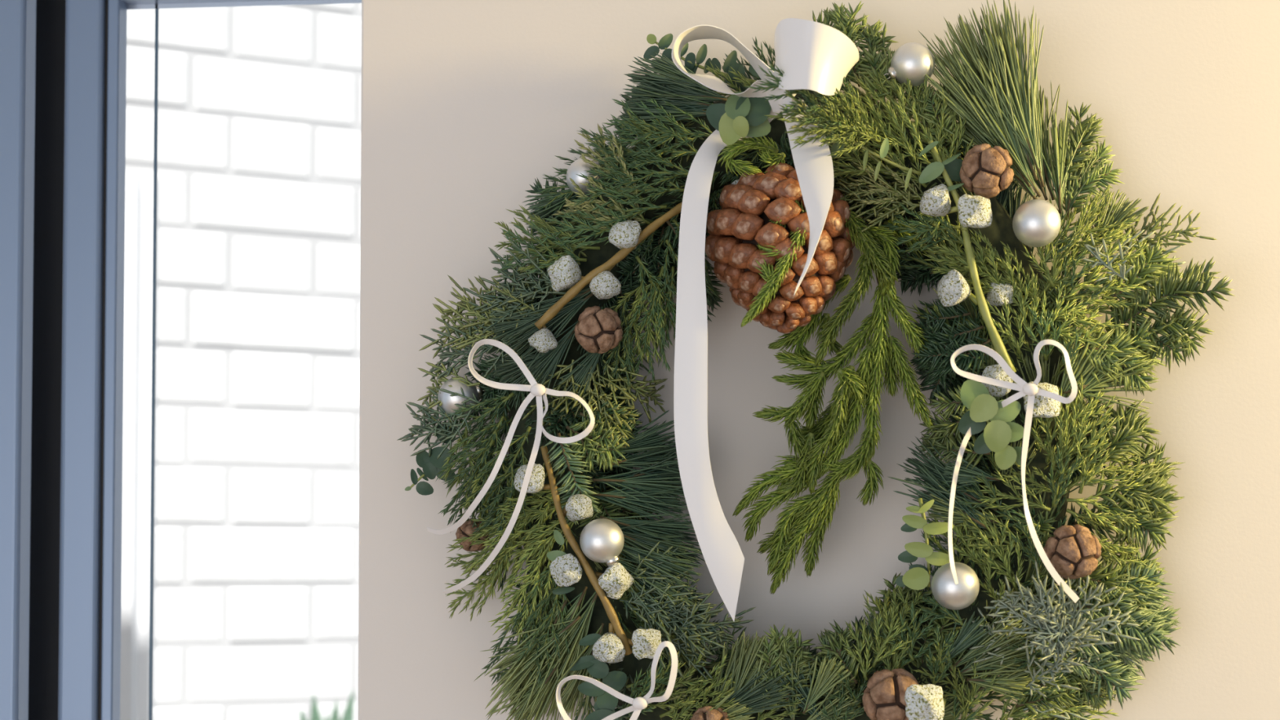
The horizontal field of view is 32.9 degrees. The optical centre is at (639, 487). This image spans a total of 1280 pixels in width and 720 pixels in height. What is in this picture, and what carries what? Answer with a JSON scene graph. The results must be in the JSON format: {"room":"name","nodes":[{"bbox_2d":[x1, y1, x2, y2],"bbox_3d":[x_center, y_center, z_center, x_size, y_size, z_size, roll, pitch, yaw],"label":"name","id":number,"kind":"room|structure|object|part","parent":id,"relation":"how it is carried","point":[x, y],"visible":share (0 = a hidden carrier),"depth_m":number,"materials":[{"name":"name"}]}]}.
{"room":"living room","nodes":[
{"label":"living room","id":0,"kind":"room"},
{"bbox_2d":[358,0,1279,719],"bbox_3d":[0.011,0.027,1.393,5.200,2.800,0.200,0,-2,6],"label":"wall","id":1,"kind":"structure","parent":0,"point":[466,104],"depth_m":1.29,"materials":[{"name":"paint"}]},
{"bbox_2d":[0,0,361,719],"bbox_3d":[-0.360,0.167,1.880,0.434,1.060,1.046,0,-2,-2],"label":"window","id":2,"kind":"structure","parent":1,"relation":"in","point":[79,235],"depth_m":1.42,"materials":[{"name":"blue metal"}]},
{"bbox_3d":[-0.465,0.148,1.410,0.131,1.060,0.024,0,-2,6],"label":"frame","id":3,"kind":"part","parent":2,"relation":"part of","materials":[{"name":"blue metal"}]},
{"bbox_3d":[-0.260,-0.352,1.425,0.238,0.060,0.020,0,-2,6],"label":"rail","id":4,"kind":"part","parent":2,"relation":"part of","materials":[{"name":"grey metal"}]},
{"bbox_2d":[397,0,1235,719],"bbox_3d":[0.092,-0.042,1.222,0.483,0.485,0.129,0,-2,6],"label":"wreath","id":5,"kind":"object","parent":1,"relation":"attached to","point":[1117,619],"visible":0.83,"depth_m":1.23,"materials":[{"name":"green plant"}]},
{"bbox_2d":[404,423,469,495],"bbox_3d":[-0.119,-0.017,1.267,0.039,0.042,0.011,0,-2,-1],"label":"eucalyptus sprig","id":6,"kind":"object","parent":5,"relation":"attached to","point":[430,464],"visible":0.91,"depth_m":1.27,"materials":[{"name":"green plant"}]},
{"bbox_3d":[-0.118,-0.015,1.269,0.037,0.033,0.006,0,-2,-1],"label":"stem","id":7,"kind":"part","parent":6,"relation":"part of","materials":[{"name":"green plant"}]},
{"bbox_2d":[438,377,484,416],"bbox_3d":[-0.106,-0.053,1.267,0.024,0.024,0.024,-2,-3,36],"label":"bauble","id":8,"kind":"object","parent":5,"relation":"hanging from","point":[448,402],"visible":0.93,"depth_m":1.26,"materials":[{"name":"silver metal"}]},
{"bbox_2d":[455,518,489,551],"bbox_3d":[-0.097,0.028,1.264,0.020,0.020,0.020,0,-2,6],"label":"cone","id":9,"kind":"object","parent":5,"relation":"on","point":[464,530],"visible":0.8,"depth_m":1.26,"materials":[{"name":"brown plant"}]},
{"bbox_2d":[426,338,595,594],"bbox_3d":[-0.081,-0.011,1.224,0.111,0.144,0.031,-1,-3,31],"label":"ribbon bow","id":10,"kind":"object","parent":5,"relation":"attached to","point":[536,389],"visible":1,"depth_m":1.22,"materials":[{"name":"white fabric"}]},
{"bbox_2d":[546,529,574,595],"bbox_3d":[-0.045,0.042,1.226,0.013,0.037,0.010,-2,-3,35],"label":"eucalyptus sprig","id":11,"kind":"object","parent":5,"relation":"attached to","point":[552,555],"visible":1,"depth_m":1.23,"materials":[{"name":"green plant"}]},
{"bbox_2d":[565,157,603,195],"bbox_3d":[-0.032,-0.181,1.266,0.023,0.022,0.024,-2,-3,34],"label":"bauble","id":12,"kind":"object","parent":5,"relation":"hanging from","point":[578,166],"visible":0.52,"depth_m":1.26,"materials":[{"name":"silver metal"}]},
{"bbox_2d":[514,445,662,663],"bbox_3d":[-0.030,0.037,1.220,0.084,0.123,0.022,0,-2,6],"label":"branch","id":13,"kind":"object","parent":5,"relation":"attached to","point":[566,570],"visible":1,"depth_m":1.21,"materials":[{"name":"white plant"}]},
{"bbox_2d":[569,633,626,719],"bbox_3d":[-0.024,0.109,1.224,0.032,0.054,0.014,-1,-3,26],"label":"eucalyptus sprig","id":14,"kind":"object","parent":5,"relation":"attached to","point":[606,703],"visible":0.98,"depth_m":1.22,"materials":[{"name":"green plant"}]},
{"bbox_2d":[574,306,622,353],"bbox_3d":[-0.024,-0.090,1.230,0.028,0.027,0.027,0,-2,6],"label":"cone","id":15,"kind":"object","parent":5,"relation":"attached to","point":[598,331],"visible":1,"depth_m":1.22,"materials":[{"name":"brown"}]},
{"bbox_2d":[579,518,624,567],"bbox_3d":[-0.021,0.031,1.213,0.025,0.028,0.025,0,-2,6],"label":"bauble","id":16,"kind":"object","parent":5,"relation":"hanging from","point":[602,540],"visible":1,"depth_m":1.21,"materials":[{"name":"silver metal"}]},
{"bbox_2d":[528,201,682,353],"bbox_3d":[-0.018,-0.120,1.226,0.091,0.087,0.023,0,-2,6],"label":"branch","id":17,"kind":"object","parent":5,"relation":"attached to","point":[565,273],"visible":0.98,"depth_m":1.22,"materials":[{"name":"white plant"}]},
{"bbox_2d":[555,640,677,719],"bbox_3d":[-0.012,0.117,1.204,0.068,0.064,0.015,0,-2,6],"label":"ribbon bow","id":18,"kind":"object","parent":5,"relation":"attached to","point":[638,704],"visible":1,"depth_m":1.20,"materials":[{"name":"white fabric"}]},
{"bbox_2d":[643,33,759,83],"bbox_3d":[0.038,-0.250,1.259,0.073,0.032,0.007,0,-2,7],"label":"eucalyptus sprig","id":19,"kind":"object","parent":5,"relation":"attached to","point":[664,42],"visible":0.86,"depth_m":1.26,"materials":[{"name":"green plant"}]},
{"bbox_2d":[690,706,728,719],"bbox_3d":[0.039,0.135,1.213,0.025,0.025,0.025,0,-2,6],"label":"cone","id":20,"kind":"object","parent":5,"relation":"attached to","point":[704,713],"visible":1,"depth_m":1.21,"materials":[{"name":"brown plant"}]},
{"bbox_2d":[706,91,771,145],"bbox_3d":[0.059,-0.207,1.212,0.032,0.031,0.033,-2,-3,44],"label":"eucalyptus sprig","id":21,"kind":"object","parent":5,"relation":"attached to","point":[736,118],"visible":0.98,"depth_m":1.20,"materials":[{"name":"green plant"}]},
{"bbox_2d":[730,164,755,184],"bbox_3d":[0.061,-0.175,1.236,0.012,0.023,0.022,-2,-3,44],"label":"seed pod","id":22,"kind":"object","parent":5,"relation":"attached to","point":[735,182],"visible":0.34,"depth_m":1.23,"materials":[{"name":"white plant"}]},
{"bbox_2d":[671,17,859,621],"bbox_3d":[0.069,-0.091,1.191,0.104,0.331,0.053,-1,-2,15],"label":"ribbon bow","id":23,"kind":"object","parent":5,"relation":"attached to","point":[812,55],"visible":0.92,"depth_m":1.20,"materials":[{"name":"white fabric"}]},
{"bbox_2d":[705,161,855,333],"bbox_3d":[0.079,-0.135,1.228,0.087,0.097,0.076,0,-2,6],"label":"pine cone","id":24,"kind":"object","parent":5,"relation":"hanging from","point":[735,230],"visible":0.91,"depth_m":1.20,"materials":[{"name":"brown plant"}]},
{"bbox_2d":[716,136,786,177],"bbox_3d":[0.063,-0.186,1.215,0.041,0.026,0.016,0,-2,-9],"label":"sprig","id":25,"kind":"object","parent":24,"relation":"on","point":[740,146],"visible":1,"depth_m":1.21,"materials":[{"name":"green plant"}]},
{"bbox_2d":[740,199,806,327],"bbox_3d":[0.076,-0.126,1.197,0.040,0.075,0.019,0,-2,-6],"label":"sprig","id":26,"kind":"object","parent":24,"relation":"on","point":[773,282],"visible":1,"depth_m":1.19,"materials":[{"name":"green plant"}]},
{"bbox_2d":[732,210,933,594],"bbox_3d":[0.111,-0.053,1.227,0.119,0.228,0.048,0,-2,8],"label":"branch","id":27,"kind":"object","parent":5,"relation":"hanging from","point":[833,430],"visible":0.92,"depth_m":1.23,"materials":[{"name":"green plant"}]},
{"bbox_3d":[0.125,-0.108,1.232,0.032,0.117,0.009,-1,-3,24],"label":"stem","id":28,"kind":"part","parent":27,"relation":"part of","materials":[{"name":"green plant"}]},
{"bbox_2d":[830,125,921,191],"bbox_3d":[0.133,-0.185,1.210,0.052,0.037,0.008,0,-2,1],"label":"eucalyptus sprig","id":29,"kind":"object","parent":5,"relation":"attached to","point":[884,148],"visible":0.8,"depth_m":1.21,"materials":[{"name":"green plant"}]},
{"bbox_3d":[0.134,-0.186,1.212,0.051,0.024,0.005,0,-2,1],"label":"stem","id":30,"kind":"part","parent":29,"relation":"part of","materials":[{"name":"green plant"}]},
{"bbox_2d":[862,668,918,719],"bbox_3d":[0.141,0.117,1.201,0.034,0.034,0.035,0,-2,6],"label":"cone","id":31,"kind":"object","parent":5,"relation":"attached to","point":[883,697],"visible":0.84,"depth_m":1.19,"materials":[{"name":"brown plant"}]},
{"bbox_2d":[884,42,934,86],"bbox_3d":[0.155,-0.240,1.228,0.025,0.025,0.025,-2,-3,43],"label":"bauble","id":32,"kind":"object","parent":5,"relation":"hanging from","point":[913,61],"visible":1,"depth_m":1.22,"materials":[{"name":"silver metal"}]},
{"bbox_2d":[895,497,954,590],"bbox_3d":[0.159,0.031,1.206,0.033,0.052,0.013,0,-2,6],"label":"eucalyptus sprig","id":33,"kind":"object","parent":5,"relation":"attached to","point":[917,577],"visible":0.98,"depth_m":1.20,"materials":[{"name":"green plant"}]},
{"bbox_3d":[0.159,0.030,1.209,0.007,0.050,0.008,0,-2,6],"label":"stem","id":34,"kind":"part","parent":33,"relation":"part of","materials":[{"name":"green plant"}]},
{"bbox_2d":[904,684,946,719],"bbox_3d":[0.159,0.118,1.186,0.021,0.022,0.033,-2,-3,36],"label":"seed pod","id":35,"kind":"object","parent":5,"relation":"attached to","point":[923,702],"visible":1,"depth_m":1.18,"materials":[{"name":"white plant"}]},
{"bbox_2d":[919,141,964,197],"bbox_3d":[0.172,-0.177,1.208,0.034,0.032,0.015,0,-2,-9],"label":"eucalyptus sprig","id":36,"kind":"object","parent":5,"relation":"attached to","point":[952,165],"visible":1,"depth_m":1.20,"materials":[{"name":"green plant"}]},
{"bbox_2d":[931,562,979,609],"bbox_3d":[0.174,0.054,1.194,0.027,0.026,0.026,1,-3,-28],"label":"bauble","id":37,"kind":"object","parent":5,"relation":"hanging from","point":[949,595],"visible":0.95,"depth_m":1.18,"materials":[{"name":"silver metal"}]},
{"bbox_2d":[959,143,1013,198],"bbox_3d":[0.193,-0.176,1.205,0.030,0.031,0.030,0,-2,6],"label":"cone","id":38,"kind":"object","parent":5,"relation":"attached to","point":[985,171],"visible":1,"depth_m":1.20,"materials":[{"name":"brown plant"}]},
{"bbox_2d":[920,140,1060,417],"bbox_3d":[0.194,-0.117,1.204,0.076,0.156,0.036,0,-2,-8],"label":"branch","id":39,"kind":"object","parent":5,"relation":"attached to","point":[974,211],"visible":0.94,"depth_m":1.20,"materials":[{"name":"white plant"}]},
{"bbox_2d":[958,379,1027,469],"bbox_3d":[0.195,-0.035,1.194,0.038,0.050,0.022,0,-2,6],"label":"eucalyptus sprig","id":40,"kind":"object","parent":5,"relation":"attached to","point":[997,433],"visible":1,"depth_m":1.19,"materials":[{"name":"green plant"}]},
{"bbox_3d":[0.195,-0.034,1.195,0.026,0.045,0.014,-1,-3,25],"label":"stem","id":41,"kind":"part","parent":40,"relation":"part of","materials":[{"name":"green plant"}]},
{"bbox_2d":[947,339,1079,603],"bbox_3d":[0.204,-0.009,1.185,0.072,0.143,0.022,0,-2,6],"label":"ribbon bow","id":42,"kind":"object","parent":5,"relation":"attached to","point":[1030,389],"visible":1,"depth_m":1.18,"materials":[{"name":"white fabric"}]},
{"bbox_2d":[1012,199,1061,247],"bbox_3d":[0.219,-0.146,1.198,0.026,0.026,0.028,0,-2,6],"label":"bauble","id":43,"kind":"object","parent":5,"relation":"hanging from","point":[1036,223],"visible":1,"depth_m":1.19,"materials":[{"name":"silver metal"}]},
{"bbox_2d":[1044,524,1102,579],"bbox_3d":[0.239,0.035,1.195,0.032,0.030,0.030,0,-2,6],"label":"cone","id":44,"kind":"object","parent":5,"relation":"attached to","point":[1073,553],"visible":0.96,"depth_m":1.19,"materials":[{"name":"brown plant"}]},
{"label":"outside","id":45,"kind":"structure","parent":0,"visible":0},
{"bbox_2d":[299,689,353,719],"bbox_3d":[-0.342,0.282,2.377,0.062,0.121,0.023,0,-2,6],"label":"plant","id":46,"kind":"object","parent":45,"point":[348,714],"visible":1,"depth_m":2.37,"materials":[{"name":"green plant"}]},
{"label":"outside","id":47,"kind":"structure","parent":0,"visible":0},
{"bbox_3d":[0.494,1.565,3.545,6.500,0.100,4.300,0,-2,6],"label":"paving","id":48,"kind":"object","parent":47,"visible":0},
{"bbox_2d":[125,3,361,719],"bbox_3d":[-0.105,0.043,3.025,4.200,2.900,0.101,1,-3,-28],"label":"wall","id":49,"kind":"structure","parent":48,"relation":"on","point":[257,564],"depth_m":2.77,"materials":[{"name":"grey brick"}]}
]}

